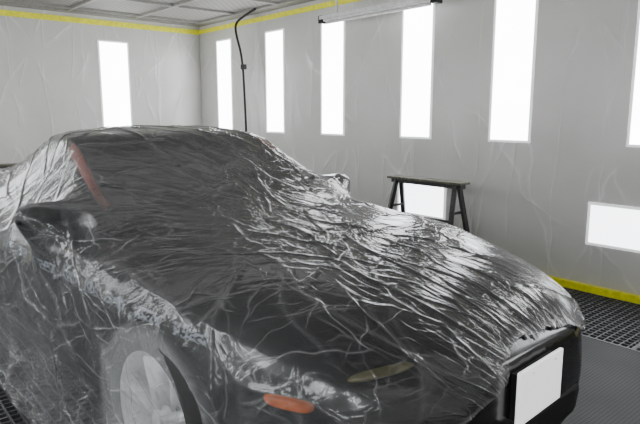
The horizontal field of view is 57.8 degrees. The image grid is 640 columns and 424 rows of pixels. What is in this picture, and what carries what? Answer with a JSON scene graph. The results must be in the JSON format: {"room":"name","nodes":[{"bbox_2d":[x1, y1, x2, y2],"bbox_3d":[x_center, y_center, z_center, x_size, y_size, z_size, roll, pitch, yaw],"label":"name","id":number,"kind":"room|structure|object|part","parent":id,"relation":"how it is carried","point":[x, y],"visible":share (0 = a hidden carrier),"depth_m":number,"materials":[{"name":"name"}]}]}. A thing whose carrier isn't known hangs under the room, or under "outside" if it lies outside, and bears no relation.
{"room":"car paint booth","nodes":[
{"label":"car paint booth","id":0,"kind":"room"},
{"bbox_2d":[0,5,202,163],"bbox_3d":[-3.798,-1.106,6.730,5.410,2.560,0.100,-8,12,-40],"label":"wall","id":1,"kind":"structure","parent":0,"point":[50,78],"depth_m":7.21,"materials":[{"name":"white plastic"}]},
{"bbox_2d":[0,9,198,34],"bbox_3d":[-3.728,-2.260,6.523,5.298,0.065,0.012,-8,12,-40],"label":"trim","id":2,"kind":"structure","parent":1,"relation":"attached to","point":[2,12],"depth_m":7.27,"materials":[{"name":"yellow paint"}]},
{"bbox_2d":[97,40,131,126],"bbox_3d":[-2.664,-1.619,7.555,0.396,1.176,0.012,-8,12,-40],"label":"light panel","id":3,"kind":"object","parent":1,"relation":"in","point":[113,56],"depth_m":7.54,"materials":[{"name":"plastic"}]},
{"bbox_2d":[0,0,314,26],"bbox_3d":[-0.669,-1.803,2.990,5.510,0.110,9.600,-8,12,-40],"label":"ceiling","id":4,"kind":"structure","parent":0,"point":[196,13],"depth_m":6.82,"materials":[{"name":"white"}]},
{"bbox_2d":[234,8,255,131],"bbox_3d":[-0.897,-1.475,7.173,0.070,1.944,0.487,-7,12,-37],"label":"air hose","id":5,"kind":"object","parent":4,"relation":"hanging from","point":[243,66],"visible":0.84,"depth_m":7.20,"materials":[{"name":"black plastic"}]},
{"bbox_2d":[318,0,442,23],"bbox_3d":[0.502,-1.980,5.353,0.100,0.320,1.500,-8,12,-40],"label":"rail","id":6,"kind":"object","parent":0,"point":[401,5],"depth_m":5.33,"materials":[{"name":"white metal"}]},
{"bbox_2d":[199,0,639,294],"bbox_3d":[1.353,-0.813,4.979,0.100,2.560,9.500,-8,12,-40],"label":"wall","id":7,"kind":"structure","parent":0,"point":[530,201],"depth_m":4.89,"materials":[{"name":"white plastic"}]},
{"bbox_2d":[216,38,233,128],"bbox_3d":[-1.293,-1.712,7.871,0.012,1.216,0.376,-8,12,-40],"label":"light panel","id":8,"kind":"object","parent":7,"relation":"in","point":[223,47],"depth_m":7.86,"materials":[{"name":"plastic"}]},
{"bbox_2d":[265,28,284,132],"bbox_3d":[-0.545,-1.568,7.009,0.012,1.216,0.376,-8,12,-40],"label":"light panel","id":9,"kind":"object","parent":7,"relation":"in","point":[274,39],"depth_m":7.00,"materials":[{"name":"plastic"}]},
{"bbox_2d":[199,0,360,33],"bbox_3d":[1.343,-1.962,4.711,0.012,0.055,9.400,-8,12,-40],"label":"trim","id":10,"kind":"structure","parent":7,"relation":"attached to","point":[340,2],"depth_m":6.79,"materials":[{"name":"yellow paint"}]},
{"bbox_2d":[321,21,344,135],"bbox_3d":[0.136,-1.437,6.227,0.012,1.216,0.376,-8,12,-40],"label":"light panel","id":11,"kind":"object","parent":7,"relation":"in","point":[333,34],"depth_m":6.22,"materials":[{"name":"plastic"}]},
{"bbox_2d":[399,3,434,138],"bbox_3d":[0.894,-1.292,5.354,0.012,1.216,0.376,-8,12,-40],"label":"light panel","id":12,"kind":"object","parent":7,"relation":"in","point":[418,24],"depth_m":5.35,"materials":[{"name":"plastic"}]},
{"bbox_2d":[397,183,445,219],"bbox_3d":[0.952,-0.116,5.482,0.012,0.316,0.576,-8,12,-40],"label":"light panel","id":13,"kind":"object","parent":7,"relation":"in","point":[427,201],"depth_m":5.45,"materials":[{"name":"plastic"}]},
{"bbox_2d":[488,0,538,142],"bbox_3d":[1.535,-1.168,4.617,0.012,1.216,0.376,-8,12,-40],"label":"light panel","id":14,"kind":"object","parent":7,"relation":"in","point":[515,21],"depth_m":4.62,"materials":[{"name":"plastic"}]},
{"bbox_2d":[547,275,639,303],"bbox_3d":[1.328,0.439,5.100,0.050,0.050,9.400,-8,12,-40],"label":"baseboard","id":15,"kind":"structure","parent":7,"relation":"attached to","point":[629,297],"depth_m":4.25,"materials":[{"name":"yellow paint"}]},
{"bbox_2d":[585,202,639,252],"bbox_3d":[2.169,0.118,4.082,0.012,0.316,0.576,-8,12,-40],"label":"light panel","id":16,"kind":"object","parent":7,"relation":"in","point":[612,226],"depth_m":4.15,"materials":[{"name":"plastic"}]},
{"bbox_2d":[626,0,639,146],"bbox_3d":[2.254,-1.030,3.789,0.012,1.216,0.376,-8,12,-40],"label":"light panel","id":17,"kind":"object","parent":7,"relation":"in","point":[633,133],"depth_m":3.95,"materials":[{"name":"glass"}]},
{"bbox_3d":[-0.669,0.894,3.441,5.510,0.200,9.600,-8,12,-40],"label":"floor","id":18,"kind":"structure","parent":0,"visible":0},
{"bbox_2d":[0,286,639,423],"bbox_3d":[-0.665,0.771,3.416,5.310,0.052,9.412,-8,12,-40],"label":"floor","id":19,"kind":"structure","parent":18,"relation":"on","point":[609,320],"depth_m":2.98,"materials":[{"name":"metal"}]},
{"bbox_2d":[0,129,581,423],"bbox_3d":[-0.838,0.135,3.360,1.940,1.216,4.463,-9,13,-43],"label":"car","id":20,"kind":"object","parent":19,"relation":"on","point":[274,352],"visible":0.94,"depth_m":2.01,"materials":[{"name":"black paint"}]},
{"bbox_2d":[14,205,75,235],"bbox_3d":[-1.140,0.043,2.415,0.239,0.146,0.118,-8,12,-40],"label":"mirror","id":21,"kind":"object","parent":20,"relation":"attached to","point":[38,217],"depth_m":2.36,"materials":[{"name":"black plastic"}]},
{"bbox_2d":[0,125,585,423],"bbox_3d":[-0.908,0.110,3.432,2.032,1.236,4.635,-9,13,-43],"label":"plastic film cover","id":22,"kind":"object","parent":20,"relation":"on","point":[30,236],"visible":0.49,"depth_m":2.47,"materials":[{"name":"clear plastic"}]},
{"bbox_2d":[326,175,349,192],"bbox_3d":[0.094,-0.150,3.569,0.239,0.146,0.103,-8,12,-40],"label":"mirror","id":23,"kind":"object","parent":20,"relation":"attached to","point":[340,182],"depth_m":3.54,"materials":[{"name":"clear plastic"}]},
{"bbox_3d":[0.682,0.538,1.786,0.280,0.170,0.022,-9,13,-43],"label":"number plate","id":24,"kind":"part","parent":20,"relation":"part of","materials":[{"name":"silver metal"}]},
{"bbox_2d":[387,175,469,232],"bbox_3d":[0.899,0.093,4.950,0.421,0.758,0.782,-8,12,-40],"label":"trestle","id":25,"kind":"object","parent":19,"relation":"on","point":[457,187],"visible":0.56,"depth_m":4.76,"materials":[{"name":"paint"}]},
{"bbox_2d":[176,336,639,423],"bbox_3d":[-0.262,0.714,3.764,2.380,0.050,9.400,-8,12,-40],"label":"floor plate","id":26,"kind":"object","parent":18,"relation":"on","point":[609,382],"depth_m":2.81,"materials":[{"name":"grey metal"}]},
{"bbox_2d":[0,163,16,168],"bbox_3d":[-3.510,-0.139,6.341,0.782,0.758,0.421,-8,12,-40],"label":"trestle","id":27,"kind":"object","parent":26,"relation":"on","point":[10,164],"visible":0.02,"depth_m":6.30,"materials":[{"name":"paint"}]}
]}

